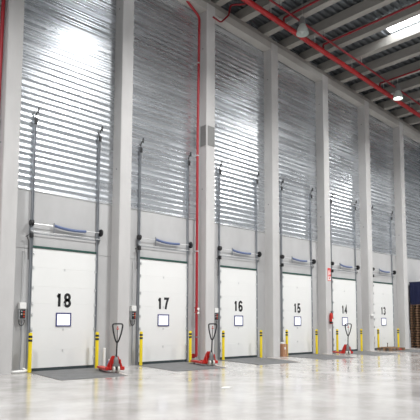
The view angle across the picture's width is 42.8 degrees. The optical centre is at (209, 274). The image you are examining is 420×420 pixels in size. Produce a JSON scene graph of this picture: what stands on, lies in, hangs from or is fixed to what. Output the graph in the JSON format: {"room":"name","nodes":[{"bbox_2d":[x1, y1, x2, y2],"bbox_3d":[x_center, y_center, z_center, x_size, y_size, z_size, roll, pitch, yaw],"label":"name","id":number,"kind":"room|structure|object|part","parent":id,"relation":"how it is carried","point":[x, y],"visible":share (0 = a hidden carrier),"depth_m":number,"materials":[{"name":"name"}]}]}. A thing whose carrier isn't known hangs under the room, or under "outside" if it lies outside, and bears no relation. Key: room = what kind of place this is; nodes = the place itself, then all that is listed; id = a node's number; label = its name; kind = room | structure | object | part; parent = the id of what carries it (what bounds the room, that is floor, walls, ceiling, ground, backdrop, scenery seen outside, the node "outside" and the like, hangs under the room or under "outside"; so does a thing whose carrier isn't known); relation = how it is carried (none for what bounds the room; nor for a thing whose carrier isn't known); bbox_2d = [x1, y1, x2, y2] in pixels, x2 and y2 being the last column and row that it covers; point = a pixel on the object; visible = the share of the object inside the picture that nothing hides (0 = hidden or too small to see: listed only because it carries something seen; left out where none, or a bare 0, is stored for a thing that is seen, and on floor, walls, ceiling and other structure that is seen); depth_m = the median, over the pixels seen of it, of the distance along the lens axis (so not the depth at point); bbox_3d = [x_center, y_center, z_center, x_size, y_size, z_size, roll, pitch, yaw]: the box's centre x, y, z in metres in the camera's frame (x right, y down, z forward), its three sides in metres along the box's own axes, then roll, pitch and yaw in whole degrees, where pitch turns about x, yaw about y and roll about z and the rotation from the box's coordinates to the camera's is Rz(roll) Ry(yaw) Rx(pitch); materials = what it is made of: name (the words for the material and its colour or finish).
{"room":"distribution center","nodes":[
{"label":"distribution center","id":0,"kind":"room"},
{"bbox_2d":[0,0,419,259],"bbox_3d":[11.521,-5.907,31.942,78.000,9.946,0.090,5,-7,-43],"label":"cladding","id":1,"kind":"object","parent":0,"point":[68,64],"visible":0.73,"depth_m":19.85,"materials":[{"name":"silver metal"}]},
{"bbox_2d":[176,0,419,143],"bbox_3d":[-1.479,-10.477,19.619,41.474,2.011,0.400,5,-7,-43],"label":"trim","id":2,"kind":"structure","parent":1,"relation":"attached to","point":[231,25],"depth_m":24.53,"materials":[{"name":"concrete"}]},
{"bbox_2d":[0,347,419,419],"bbox_3d":[23.022,3.338,18.890,78.000,0.300,34.500,5,-7,-43],"label":"floor","id":3,"kind":"structure","parent":0,"point":[363,387],"depth_m":10.82,"materials":[{"name":"concrete"}]},
{"bbox_2d":[0,0,24,374],"bbox_3d":[-5.660,-4.265,15.126,0.452,13.982,0.444,5,-7,-43],"label":"concrete column","id":4,"kind":"structure","parent":3,"relation":"on","point":[11,86],"depth_m":14.85,"materials":[{"name":"grey concrete"}]},
{"bbox_2d":[11,368,26,372],"bbox_3d":[-5.344,2.665,14.872,0.532,0.116,0.283,5,-7,-43],"label":"pipe","id":5,"kind":"object","parent":3,"relation":"on","point":[23,370],"visible":0.79,"depth_m":14.81,"materials":[{"name":"white"}]},
{"bbox_2d":[27,333,31,372],"bbox_3d":[-5.032,2.178,14.981,0.107,1.105,0.107,5,-7,-43],"label":"bollard","id":6,"kind":"object","parent":3,"relation":"on","point":[30,334],"visible":1,"depth_m":14.94,"materials":[{"name":"yellow plastic"}]},
{"bbox_2d":[31,367,128,379],"bbox_3d":[-3.491,2.725,14.849,2.686,0.020,2.783,5,-7,-43],"label":"plate","id":7,"kind":"object","parent":3,"relation":"on","point":[80,373],"visible":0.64,"depth_m":14.66,"materials":[{"name":"metal"}]},
{"bbox_2d":[95,332,98,367],"bbox_3d":[-3.471,2.314,16.453,0.107,1.105,0.107,5,-7,-43],"label":"bollard","id":8,"kind":"object","parent":7,"relation":"on","point":[97,333],"visible":0.99,"depth_m":16.42,"materials":[{"name":"yellow plastic"}]},
{"bbox_2d":[97,323,124,372],"bbox_3d":[-2.857,2.092,15.497,0.540,1.380,1.387,3,-6,-25],"label":"jack","id":9,"kind":"object","parent":7,"relation":"on","point":[114,363],"visible":1,"depth_m":14.94,"materials":[{"name":"red paint"}]},
{"bbox_2d":[103,348,105,365],"bbox_3d":[-3.307,2.600,16.750,0.090,0.610,0.090,5,-7,-43],"label":"tube","id":10,"kind":"object","parent":3,"relation":"on","point":[104,349],"visible":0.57,"depth_m":16.72,"materials":[{"name":"white plastic"}]},
{"bbox_2d":[109,0,133,366],"bbox_3d":[-2.893,-3.945,17.728,0.452,13.824,0.444,5,-7,-43],"label":"concrete column","id":11,"kind":"structure","parent":3,"relation":"on","point":[124,39],"depth_m":17.49,"materials":[{"name":"grey concrete"}]},
{"bbox_2d":[139,361,227,370],"bbox_3d":[-0.782,2.961,17.401,2.883,0.020,2.786,5,-7,-43],"label":"plate","id":12,"kind":"object","parent":3,"relation":"on","point":[174,366],"visible":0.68,"depth_m":17.13,"materials":[{"name":"metal"}]},
{"bbox_2d":[139,331,142,364],"bbox_3d":[-2.265,2.419,17.590,0.107,1.105,0.107,5,-7,-43],"label":"bollard","id":13,"kind":"object","parent":12,"relation":"on","point":[141,332],"visible":1,"depth_m":17.56,"materials":[{"name":"yellow plastic"}]},
{"bbox_2d":[189,331,191,361],"bbox_3d":[-0.704,2.555,19.062,0.107,1.105,0.107,5,-7,-43],"label":"bollard","id":14,"kind":"object","parent":12,"relation":"on","point":[190,332],"visible":0.96,"depth_m":19.02,"materials":[{"name":"yellow plastic"}]},
{"bbox_2d":[190,323,217,365],"bbox_3d":[-0.184,2.325,18.014,0.540,1.380,1.387,2,-6,-24],"label":"jack","id":15,"kind":"object","parent":12,"relation":"on","point":[209,358],"visible":1,"depth_m":17.45,"materials":[{"name":"red metal"}]},
{"bbox_2d":[197,3,214,360],"bbox_3d":[-0.126,-3.625,20.330,0.452,13.666,0.444,5,-7,-43],"label":"concrete column","id":16,"kind":"structure","parent":3,"relation":"on","point":[206,206],"depth_m":20.11,"materials":[{"name":"grey concrete"}]},
{"bbox_2d":[200,125,205,146],"bbox_3d":[-0.254,-5.253,20.282,0.015,0.780,0.300,5,-7,-43],"label":"vent plate","id":17,"kind":"object","parent":16,"relation":"attached to","point":[203,128],"visible":1,"depth_m":20.27,"materials":[{"name":"grey metal"}]},
{"bbox_2d":[208,126,214,146],"bbox_3d":[0.043,-5.239,20.312,0.350,0.760,0.015,5,-7,-43],"label":"vent plate","id":18,"kind":"object","parent":16,"relation":"attached to","point":[211,130],"visible":1,"depth_m":20.31,"materials":[{"name":"grey metal"}]},
{"bbox_2d":[212,3,245,22],"bbox_3d":[0.721,-10.336,21.164,1.429,0.979,0.322,2,-5,-21],"label":"pipe","id":19,"kind":"object","parent":16,"relation":"attached to","point":[231,5],"visible":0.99,"depth_m":21.29,"materials":[{"name":"red metal"}]},
{"bbox_2d":[220,357,299,364],"bbox_3d":[1.927,3.197,19.954,3.080,0.020,2.788,5,-7,-43],"label":"plate","id":20,"kind":"object","parent":3,"relation":"on","point":[253,360],"visible":1,"depth_m":19.89,"materials":[{"name":"metal"}]},
{"bbox_2d":[222,330,224,359],"bbox_3d":[0.502,2.660,20.200,0.107,1.105,0.107,5,-7,-43],"label":"bollard","id":21,"kind":"object","parent":20,"relation":"on","point":[223,331],"visible":1,"depth_m":20.16,"materials":[{"name":"yellow plastic"}]},
{"bbox_2d":[260,330,261,357],"bbox_3d":[2.063,2.796,21.672,0.107,1.105,0.107,5,-7,-43],"label":"bollard","id":22,"kind":"object","parent":20,"relation":"on","point":[260,330],"visible":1,"depth_m":21.62,"materials":[{"name":"yellow plastic"}]},
{"bbox_2d":[264,42,279,356],"bbox_3d":[2.641,-3.305,22.932,0.452,13.508,0.444,5,-7,-43],"label":"concrete column","id":23,"kind":"structure","parent":3,"relation":"on","point":[271,152],"depth_m":22.76,"materials":[{"name":"grey concrete"}]},
{"bbox_2d":[280,344,287,356],"bbox_3d":[3.020,3.180,22.547,0.300,0.524,0.407,5,-7,-43],"label":"cardboard box","id":24,"kind":"object","parent":3,"relation":"on","point":[283,347],"visible":0.57,"depth_m":22.38,"materials":[{"name":"brown cardboard"}]},
{"bbox_2d":[288,353,356,359],"bbox_3d":[4.694,3.438,22.563,3.080,0.020,2.788,5,-7,-43],"label":"plate","id":25,"kind":"object","parent":3,"relation":"on","point":[313,356],"visible":0.93,"depth_m":22.39,"materials":[{"name":"metal"}]},
{"bbox_2d":[285,330,287,343],"bbox_3d":[3.269,2.902,22.809,0.107,1.105,0.107,5,-7,-43],"label":"bollard","id":26,"kind":"object","parent":25,"relation":"on","point":[286,332],"visible":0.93,"depth_m":22.79,"materials":[{"name":"yellow plastic"}]},
{"bbox_2d":[315,329,317,353],"bbox_3d":[4.831,3.038,24.281,0.107,1.105,0.107,5,-7,-43],"label":"bollard","id":27,"kind":"object","parent":25,"relation":"on","point":[316,330],"visible":1,"depth_m":24.25,"materials":[{"name":"yellow plastic"}]},
{"bbox_2d":[315,74,331,353],"bbox_3d":[5.407,-2.985,25.535,0.452,13.350,0.444,5,-7,-43],"label":"concrete column","id":28,"kind":"structure","parent":3,"relation":"on","point":[321,87],"depth_m":25.36,"materials":[{"name":"grey concrete"}]},
{"bbox_2d":[328,268,330,280],"bbox_3d":[5.596,-0.003,25.141,0.250,0.600,0.015,5,-7,-43],"label":"fire sign","id":29,"kind":"object","parent":28,"relation":"attached to","point":[329,269],"visible":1,"depth_m":25.14,"materials":[{"name":"red plastic"}]},
{"bbox_2d":[329,311,332,323],"bbox_3d":[5.636,1.988,24.894,0.182,0.612,0.165,-1,-5,10],"label":"fire extinguisher","id":30,"kind":"object","parent":28,"relation":"attached to","point":[331,313],"visible":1,"depth_m":24.83,"materials":[{"name":"red paint"}]},
{"bbox_2d":[332,323,352,354],"bbox_3d":[5.947,2.880,24.028,0.540,1.380,1.387,1,-5,-8],"label":"jack","id":31,"kind":"object","parent":3,"relation":"on","point":[346,349],"visible":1,"depth_m":23.43,"materials":[{"name":"red metal"}]},
{"bbox_2d":[357,100,374,350],"bbox_3d":[8.175,-2.665,28.137,0.452,13.192,0.444,5,-7,-43],"label":"concrete column","id":32,"kind":"structure","parent":3,"relation":"on","point":[367,305],"depth_m":27.96,"materials":[{"name":"grey concrete"}]},
{"bbox_2d":[332,351,400,355],"bbox_3d":[7.461,3.679,25.172,3.080,0.020,2.788,5,-7,-43],"label":"plate","id":33,"kind":"object","parent":3,"relation":"on","point":[374,353],"visible":0.75,"depth_m":24.75,"materials":[{"name":"metal"}]},
{"bbox_2d":[336,329,338,350],"bbox_3d":[6.037,3.143,25.418,0.107,1.105,0.107,5,-7,-43],"label":"bollard","id":34,"kind":"object","parent":33,"relation":"on","point":[337,345],"visible":0.92,"depth_m":25.38,"materials":[{"name":"yellow plastic"}]},
{"bbox_2d":[360,329,362,350],"bbox_3d":[7.598,3.279,26.890,0.107,1.105,0.107,5,-7,-43],"label":"bollard","id":35,"kind":"object","parent":33,"relation":"on","point":[361,339],"visible":0.94,"depth_m":26.86,"materials":[{"name":"yellow plastic"}]},
{"bbox_2d":[381,348,419,351],"bbox_3d":[10.229,3.920,27.782,3.080,0.020,2.788,5,-7,-43],"label":"plate","id":36,"kind":"object","parent":3,"relation":"on","point":[405,350],"visible":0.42,"depth_m":27.51,"materials":[{"name":"metal"}]},
{"bbox_2d":[377,329,379,346],"bbox_3d":[8.804,3.384,28.027,0.107,1.105,0.107,5,-7,-43],"label":"bollard","id":37,"kind":"object","parent":36,"relation":"on","point":[378,343],"visible":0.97,"depth_m":28.01,"materials":[{"name":"yellow plastic"}]},
{"bbox_2d":[377,347,404,350],"bbox_3d":[9.394,3.848,27.775,1.250,0.140,0.800,4,-6,-36],"label":"wooden pallet","id":38,"kind":"object","parent":36,"relation":"on","point":[378,348],"visible":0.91,"depth_m":27.55,"materials":[{"name":"brown wood"}]},
{"bbox_2d":[397,328,399,346],"bbox_3d":[10.365,3.520,29.499,0.107,1.105,0.107,5,-7,-43],"label":"bollard","id":39,"kind":"object","parent":36,"relation":"on","point":[397,328],"visible":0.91,"depth_m":29.48,"materials":[{"name":"yellow plastic"}]},
{"bbox_2d":[392,121,409,347],"bbox_3d":[10.941,-2.345,30.739,0.452,13.034,0.444,5,-7,-43],"label":"concrete column","id":40,"kind":"structure","parent":3,"relation":"on","point":[398,143],"depth_m":30.57,"materials":[{"name":"grey concrete"}]},
{"bbox_2d":[409,326,410,347],"bbox_3d":[11.415,3.539,30.772,0.220,1.320,0.214,5,-7,-43],"label":"cover","id":41,"kind":"object","parent":3,"relation":"on","point":[409,326],"visible":0.34,"depth_m":30.67,"materials":[{"name":"grey"}]},
{"bbox_3d":[12.314,4.158,31.056,1.150,0.144,0.800,5,-7,-44],"label":"wooden pallet","id":42,"kind":"object","parent":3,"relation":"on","visible":0},
{"bbox_3d":[12.294,4.013,31.072,1.150,0.144,0.800,5,-7,-43],"label":"wooden pallet","id":43,"kind":"object","parent":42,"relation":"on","visible":0},
{"bbox_3d":[12.295,3.868,31.083,1.150,0.144,0.800,5,-7,-42],"label":"wooden pallet","id":44,"kind":"object","parent":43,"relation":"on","visible":0},
{"bbox_3d":[12.321,3.723,31.096,1.150,0.144,0.800,5,-7,-42],"label":"wooden pallet","id":45,"kind":"object","parent":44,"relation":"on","visible":0},
{"bbox_3d":[12.301,3.580,31.131,1.150,0.144,0.800,5,-7,-42],"label":"wooden pallet","id":46,"kind":"object","parent":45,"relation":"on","visible":0},
{"bbox_3d":[12.299,3.434,31.131,1.150,0.144,0.800,5,-7,-44],"label":"wooden pallet","id":47,"kind":"object","parent":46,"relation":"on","visible":0},
{"bbox_3d":[12.319,3.290,31.149,1.150,0.144,0.800,5,-7,-44],"label":"wooden pallet","id":48,"kind":"object","parent":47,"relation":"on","visible":0},
{"bbox_3d":[12.288,3.144,31.157,1.150,0.144,0.800,5,-7,-43],"label":"wooden pallet","id":49,"kind":"object","parent":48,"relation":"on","visible":0},
{"bbox_3d":[12.312,2.998,31.152,1.150,0.144,0.800,5,-7,-43],"label":"wooden pallet","id":50,"kind":"object","parent":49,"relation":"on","visible":0},
{"bbox_3d":[12.335,2.855,31.190,1.150,0.144,0.800,5,-7,-43],"label":"wooden pallet","id":51,"kind":"object","parent":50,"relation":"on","visible":0},
{"bbox_3d":[12.324,2.710,31.202,1.150,0.144,0.800,5,-7,-43],"label":"wooden pallet","id":52,"kind":"object","parent":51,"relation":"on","visible":0},
{"bbox_3d":[12.312,2.563,31.186,1.150,0.144,0.800,5,-7,-43],"label":"wooden pallet","id":53,"kind":"object","parent":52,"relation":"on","visible":0},
{"bbox_3d":[12.325,2.421,31.231,1.150,0.144,0.800,5,-7,-43],"label":"wooden pallet","id":54,"kind":"object","parent":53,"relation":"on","visible":0},
{"bbox_3d":[12.321,2.276,31.241,1.150,0.144,0.800,5,-7,-43],"label":"wooden pallet","id":55,"kind":"object","parent":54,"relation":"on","visible":0},
{"bbox_3d":[12.323,2.132,31.268,1.150,0.144,0.800,5,-7,-43],"label":"wooden pallet","id":56,"kind":"object","parent":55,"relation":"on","visible":0},
{"bbox_3d":[12.320,1.986,31.269,1.150,0.144,0.800,5,-7,-44],"label":"wooden pallet","id":57,"kind":"object","parent":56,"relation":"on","visible":0},
{"bbox_3d":[12.333,1.841,31.280,1.150,0.144,0.800,5,-7,-44],"label":"wooden pallet","id":58,"kind":"object","parent":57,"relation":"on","visible":0},
{"bbox_2d":[409,282,419,304],"bbox_3d":[12.325,1.110,31.346,1.180,1.320,0.820,5,-7,-43],"label":"crate","id":59,"kind":"object","parent":58,"relation":"on","point":[414,286],"visible":0.98,"depth_m":31.01,"materials":[{"name":"blue plastic"}]},
{"bbox_2d":[11,189,419,370],"bbox_3d":[11.395,1.615,31.380,78.000,5.260,0.350,5,-7,-43],"label":"wall","id":60,"kind":"structure","parent":0,"point":[49,209],"depth_m":18.38,"materials":[{"name":"concrete"}]},
{"bbox_2d":[0,0,5,103],"bbox_3d":[-5.946,-4.392,14.933,0.235,14.201,0.306,5,-7,-43],"label":"riser pipe","id":61,"kind":"object","parent":60,"relation":"attached to","point":[2,19],"visible":1,"depth_m":15.05,"materials":[{"name":"red metal"}]},
{"bbox_2d":[17,250,25,368],"bbox_3d":[-5.329,0.979,15.195,0.190,3.390,0.150,5,-7,-43],"label":"control box","id":62,"kind":"object","parent":60,"relation":"attached to","point":[21,316],"visible":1,"depth_m":15.15,"materials":[{"name":"grey plastic"}]},
{"bbox_3d":[-5.340,1.124,15.193,0.190,0.300,0.120,5,-7,-43],"label":"switch panel","id":63,"kind":"part","parent":62,"relation":"part of","materials":[{"name":"grey"}]},
{"bbox_3d":[-5.295,1.115,15.147,0.160,0.250,0.010,5,-7,-43],"label":"plate","id":64,"kind":"part","parent":62,"relation":"part of","materials":[{"name":"black plastic"}]},
{"bbox_2d":[25,107,102,370],"bbox_3d":[-4.371,-1.030,16.215,2.498,7.740,0.240,5,-7,-43],"label":"door","id":65,"kind":"structure","parent":60,"relation":"in","point":[63,271],"depth_m":16.08,"materials":[{"name":"white metal"}]},
{"bbox_3d":[-5.178,-0.947,15.545,0.075,7.450,0.090,5,-7,-43],"label":"guide rail","id":66,"kind":"part","parent":65,"relation":"part of","materials":[{"name":"grey metal"}]},
{"bbox_3d":[-4.397,1.352,16.078,0.424,0.334,0.008,5,-7,-43],"label":"pane","id":67,"kind":"part","parent":65,"relation":"part of","materials":[{"name":"white glass"}]},
{"bbox_3d":[-4.396,-0.965,16.334,2.079,0.370,0.025,5,-7,-43],"label":"header plate","id":68,"kind":"part","parent":65,"relation":"part of","materials":[{"name":"metal"}]},
{"bbox_3d":[-4.375,-1.143,16.366,2.089,0.020,0.030,5,-7,-43],"label":"shaft rail","id":69,"kind":"part","parent":65,"relation":"part of","materials":[{"name":"silver metal"}]},
{"bbox_3d":[-3.592,-0.809,17.040,0.075,7.450,0.090,5,-7,-43],"label":"guide rail","id":70,"kind":"part","parent":65,"relation":"part of","materials":[{"name":"grey metal"}]},
{"bbox_2d":[129,273,135,362],"bbox_3d":[-2.562,1.220,17.804,0.190,3.390,0.150,5,-7,-43],"label":"control box","id":71,"kind":"object","parent":60,"relation":"attached to","point":[132,309],"visible":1,"depth_m":17.77,"materials":[{"name":"grey plastic"}]},
{"bbox_3d":[-2.573,1.366,17.802,0.190,0.300,0.120,5,-7,-43],"label":"switch panel","id":72,"kind":"part","parent":71,"relation":"part of","materials":[{"name":"grey plastic"}]},
{"bbox_2d":[135,138,192,364],"bbox_3d":[-1.604,-0.789,18.825,2.498,7.740,0.240,5,-7,-43],"label":"door","id":73,"kind":"structure","parent":60,"relation":"in","point":[162,274],"depth_m":18.70,"materials":[{"name":"white metal"}]},
{"bbox_3d":[-2.411,-0.706,18.154,0.075,7.450,0.090,5,-7,-43],"label":"guide rail","id":74,"kind":"part","parent":73,"relation":"part of","materials":[{"name":"grey metal"}]},
{"bbox_3d":[-1.629,-0.723,18.944,2.079,0.370,0.025,5,-7,-43],"label":"header plate","id":75,"kind":"part","parent":73,"relation":"part of","materials":[{"name":"metal"}]},
{"bbox_3d":[-1.630,1.593,18.687,0.424,0.334,0.008,5,-7,-43],"label":"pane","id":76,"kind":"part","parent":73,"relation":"part of","materials":[{"name":"white glass"}]},
{"bbox_3d":[-0.825,-0.568,19.650,0.075,7.450,0.090,5,-7,-43],"label":"guide rail","id":77,"kind":"part","parent":73,"relation":"part of","materials":[{"name":"grey metal"}]},
{"bbox_2d":[186,1,200,357],"bbox_3d":[-0.859,-3.805,19.693,1.172,13.674,0.340,5,-7,-43],"label":"riser pipe","id":78,"kind":"object","parent":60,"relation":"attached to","point":[196,307],"visible":0.99,"depth_m":19.92,"materials":[{"name":"red metal"}]},
{"bbox_2d":[214,269,217,353],"bbox_3d":[0.205,1.462,20.414,0.190,3.390,0.150,5,-7,-43],"label":"control box","id":79,"kind":"object","parent":60,"relation":"attached to","point":[215,309],"visible":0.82,"depth_m":20.39,"materials":[{"name":"grey plastic"}]},
{"bbox_2d":[18,187,418,259],"bbox_3d":[11.521,-1.003,31.488,78.000,0.027,0.052,5,-7,-43],"label":"trim","id":80,"kind":"structure","parent":60,"relation":"attached to","point":[18,187],"depth_m":19.16,"materials":[{"name":"silver metal"}]},
{"bbox_2d":[216,161,261,359],"bbox_3d":[1.164,-0.548,21.434,2.498,7.740,0.240,5,-7,-43],"label":"door","id":81,"kind":"structure","parent":60,"relation":"in","point":[237,277],"depth_m":21.31,"materials":[{"name":"white metal"}]},
{"bbox_3d":[0.357,-0.465,20.764,0.075,7.450,0.090,5,-7,-43],"label":"guide rail","id":82,"kind":"part","parent":81,"relation":"part of","materials":[{"name":"grey metal"}]},
{"bbox_3d":[1.138,-0.482,21.553,2.079,0.370,0.025,5,-7,-43],"label":"header plate","id":83,"kind":"part","parent":81,"relation":"part of","materials":[{"name":"metal"}]},
{"bbox_3d":[1.137,1.834,21.297,0.424,0.334,0.008,5,-7,-43],"label":"pane","id":84,"kind":"part","parent":81,"relation":"part of","materials":[{"name":"white glass"}]},
{"bbox_3d":[1.942,-0.326,22.259,0.075,7.450,0.090,5,-7,-43],"label":"guide rail","id":85,"kind":"part","parent":81,"relation":"part of","materials":[{"name":"grey metal"}]},
{"bbox_2d":[280,179,315,354],"bbox_3d":[3.931,-0.307,24.043,2.498,7.740,0.240,5,-7,-43],"label":"door","id":86,"kind":"structure","parent":60,"relation":"in","point":[296,292],"depth_m":23.94,"materials":[{"name":"white metal"}]},
{"bbox_3d":[3.124,-0.223,23.373,0.075,7.450,0.090,5,-7,-43],"label":"guide rail","id":87,"kind":"part","parent":86,"relation":"part of","materials":[{"name":"grey metal"}]},
{"bbox_3d":[3.906,-0.241,24.162,2.079,0.370,0.025,5,-7,-43],"label":"header plate","id":88,"kind":"part","parent":86,"relation":"part of","materials":[{"name":"metal"}]},
{"bbox_3d":[3.905,2.075,23.906,0.424,0.334,0.008,5,-7,-43],"label":"pane","id":89,"kind":"part","parent":86,"relation":"part of","materials":[{"name":"white glass"}]},
{"bbox_3d":[4.710,-0.085,24.868,0.075,7.450,0.090,5,-7,-43],"label":"guide rail","id":90,"kind":"part","parent":86,"relation":"part of","materials":[{"name":"grey metal"}]},
{"bbox_2d":[330,193,359,351],"bbox_3d":[6.698,-0.065,26.652,2.498,7.740,0.240,5,-7,-43],"label":"door","id":91,"kind":"structure","parent":60,"relation":"in","point":[343,283],"depth_m":26.59,"materials":[{"name":"white metal"}]},
{"bbox_3d":[5.891,0.018,25.982,0.075,7.450,0.090,5,-7,-43],"label":"guide rail","id":92,"kind":"part","parent":91,"relation":"part of","materials":[{"name":"grey metal"}]},
{"bbox_3d":[6.673,0.000,26.771,2.079,0.370,0.025,5,-7,-43],"label":"header plate","id":93,"kind":"part","parent":91,"relation":"part of","materials":[{"name":"metal"}]},
{"bbox_3d":[7.477,0.156,27.477,0.075,7.450,0.090,5,-7,-43],"label":"guide rail","id":94,"kind":"part","parent":91,"relation":"part of","materials":[{"name":"grey metal"}]},
{"bbox_2d":[371,205,395,349],"bbox_3d":[9.465,0.176,29.262,2.498,7.740,0.240,5,-7,-43],"label":"door","id":95,"kind":"structure","parent":60,"relation":"in","point":[383,299],"depth_m":29.27,"materials":[{"name":"white metal"}]},
{"bbox_3d":[9.440,0.242,29.381,2.079,0.370,0.025,5,-7,-43],"label":"header plate","id":96,"kind":"part","parent":95,"relation":"part of","materials":[{"name":"metal"}]},
{"bbox_3d":[10.244,0.397,30.087,0.075,7.450,0.090,5,-7,-43],"label":"guide rail","id":97,"kind":"part","parent":95,"relation":"part of","materials":[{"name":"grey metal"}]},
{"bbox_2d":[223,0,419,125],"bbox_3d":[23.198,-10.474,19.981,78.000,3.357,34.470,5,-7,-43],"label":"ceiling","id":98,"kind":"structure","parent":0,"point":[289,5],"depth_m":23.65,"materials":[{"name":"metal"}]},
{"bbox_2d":[210,0,230,6],"bbox_3d":[10.380,-11.742,10.568,0.320,0.420,29.980,5,-7,-43],"label":"roof beam","id":99,"kind":"structure","parent":98,"relation":"attached to","point":[220,3],"depth_m":20.98,"materials":[{"name":"concrete"}]},
{"bbox_2d":[234,0,284,21],"bbox_3d":[11.437,-11.590,11.560,0.320,0.420,29.980,5,-7,-43],"label":"roof beam","id":100,"kind":"structure","parent":98,"relation":"attached to","point":[247,13],"depth_m":21.65,"materials":[{"name":"concrete"}]},
{"bbox_2d":[258,0,340,36],"bbox_3d":[12.494,-11.438,12.551,0.320,0.420,29.980,5,-7,-43],"label":"roof beam","id":101,"kind":"structure","parent":98,"relation":"attached to","point":[270,28],"depth_m":21.77,"materials":[{"name":"concrete"}]},
{"bbox_2d":[296,16,308,36],"bbox_3d":[3.639,-10.192,21.155,0.480,1.480,0.480,5,-7,-43],"label":"lamp","id":102,"kind":"object","parent":98,"relation":"hanging from","point":[302,30],"visible":0.99,"depth_m":21.04,"materials":[{"name":"silver metal"}]},
{"bbox_2d":[279,0,395,49],"bbox_3d":[13.551,-11.285,13.543,0.320,0.420,29.980,5,-7,-43],"label":"roof beam","id":103,"kind":"structure","parent":98,"relation":"attached to","point":[360,9],"depth_m":22.03,"materials":[{"name":"concrete"}]},
{"bbox_2d":[299,0,419,61],"bbox_3d":[14.608,-11.133,14.534,0.320,0.420,29.980,5,-7,-43],"label":"roof beam","id":104,"kind":"structure","parent":98,"relation":"attached to","point":[310,54],"depth_m":22.75,"materials":[{"name":"concrete"}]},
{"bbox_2d":[317,23,419,72],"bbox_3d":[15.665,-10.981,15.526,0.320,0.420,29.980,5,-7,-43],"label":"roof beam","id":105,"kind":"structure","parent":98,"relation":"attached to","point":[409,33],"depth_m":24.01,"materials":[{"name":"concrete"}]},
{"bbox_2d":[334,43,419,82],"bbox_3d":[16.722,-10.828,16.517,0.320,0.420,29.980,5,-7,-43],"label":"roof beam","id":106,"kind":"structure","parent":98,"relation":"attached to","point":[412,51],"depth_m":25.30,"materials":[{"name":"concrete"}]},
{"bbox_2d":[350,60,419,92],"bbox_3d":[17.779,-10.676,17.509,0.320,0.420,29.980,5,-7,-43],"label":"roof beam","id":107,"kind":"structure","parent":98,"relation":"attached to","point":[361,86],"depth_m":26.65,"materials":[{"name":"concrete"}]},
{"bbox_2d":[393,78,402,100],"bbox_3d":[9.251,-9.383,26.419,0.480,1.479,0.480,5,-7,-43],"label":"lamp","id":108,"kind":"object","parent":107,"relation":"hanging from","point":[398,95],"visible":0.99,"depth_m":26.30,"materials":[{"name":"silver metal"}]},
{"bbox_2d":[364,76,419,101],"bbox_3d":[18.836,-10.524,18.500,0.320,0.420,29.980,5,-7,-43],"label":"roof beam","id":109,"kind":"structure","parent":98,"relation":"attached to","point":[412,83],"depth_m":27.88,"materials":[{"name":"concrete"}]},
{"bbox_2d":[378,90,419,109],"bbox_3d":[19.893,-10.371,19.492,0.320,0.420,29.980,5,-7,-43],"label":"roof beam","id":110,"kind":"structure","parent":98,"relation":"attached to","point":[389,104],"depth_m":29.23,"materials":[{"name":"concrete"}]},
{"bbox_2d":[387,15,419,31],"bbox_3d":[8.829,-10.841,21.713,1.260,0.082,4.350,5,-7,-43],"label":"window","id":111,"kind":"structure","parent":98,"relation":"attached to","point":[416,18],"depth_m":22.93,"materials":[{"name":"white glass"}]},
{"bbox_2d":[391,104,419,117],"bbox_3d":[20.950,-10.219,20.483,0.320,0.420,29.980,5,-7,-43],"label":"roof beam","id":112,"kind":"structure","parent":98,"relation":"attached to","point":[402,112],"depth_m":30.65,"materials":[{"name":"concrete"}]},
{"bbox_2d":[403,115,419,124],"bbox_3d":[22.007,-10.066,21.475,0.320,0.420,29.980,5,-7,-43],"label":"roof beam","id":113,"kind":"structure","parent":98,"relation":"attached to","point":[412,120],"depth_m":31.82,"materials":[{"name":"concrete"}]},
{"bbox_3d":[9.323,-11.895,9.577,0.320,0.420,29.980,5,-7,-43],"label":"roof beam","id":114,"kind":"structure","parent":98,"relation":"attached to","visible":0},
{"bbox_2d":[241,0,419,117],"bbox_3d":[7.457,-9.524,25.778,23.208,1.446,0.235,5,-7,-43],"label":"pipe","id":115,"kind":"object","parent":114,"relation":"hanging from","point":[251,3],"visible":1,"depth_m":23.48,"materials":[{"name":"red metal"}]},
{"bbox_2d":[283,0,319,21],"bbox_3d":[7.130,-10.638,17.201,0.104,0.245,12.182,5,-7,-43],"label":"pipe","id":116,"kind":"object","parent":115,"relation":"attached to","point":[315,1],"visible":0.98,"depth_m":20.92,"materials":[{"name":"red metal"}]},
{"bbox_2d":[322,1,419,47],"bbox_3d":[9.112,-10.354,19.060,0.104,0.249,12.182,5,-7,-43],"label":"pipe","id":117,"kind":"object","parent":115,"relation":"attached to","point":[418,2],"visible":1,"depth_m":21.64,"materials":[{"name":"red metal"}]},
{"bbox_2d":[379,69,419,86],"bbox_3d":[12.633,-9.842,22.363,0.104,0.240,12.182,5,-7,-43],"label":"pipe","id":118,"kind":"object","parent":115,"relation":"attached to","point":[405,74],"visible":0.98,"depth_m":25.92,"materials":[{"name":"red metal"}]},
{"bbox_2d":[269,0,419,104],"bbox_3d":[7.802,-9.660,25.425,23.203,1.235,0.094,5,-7,-43],"label":"pipe","id":119,"kind":"object","parent":114,"relation":"hanging from","point":[272,1],"visible":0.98,"depth_m":23.45,"materials":[{"name":"red metal"}]}
]}

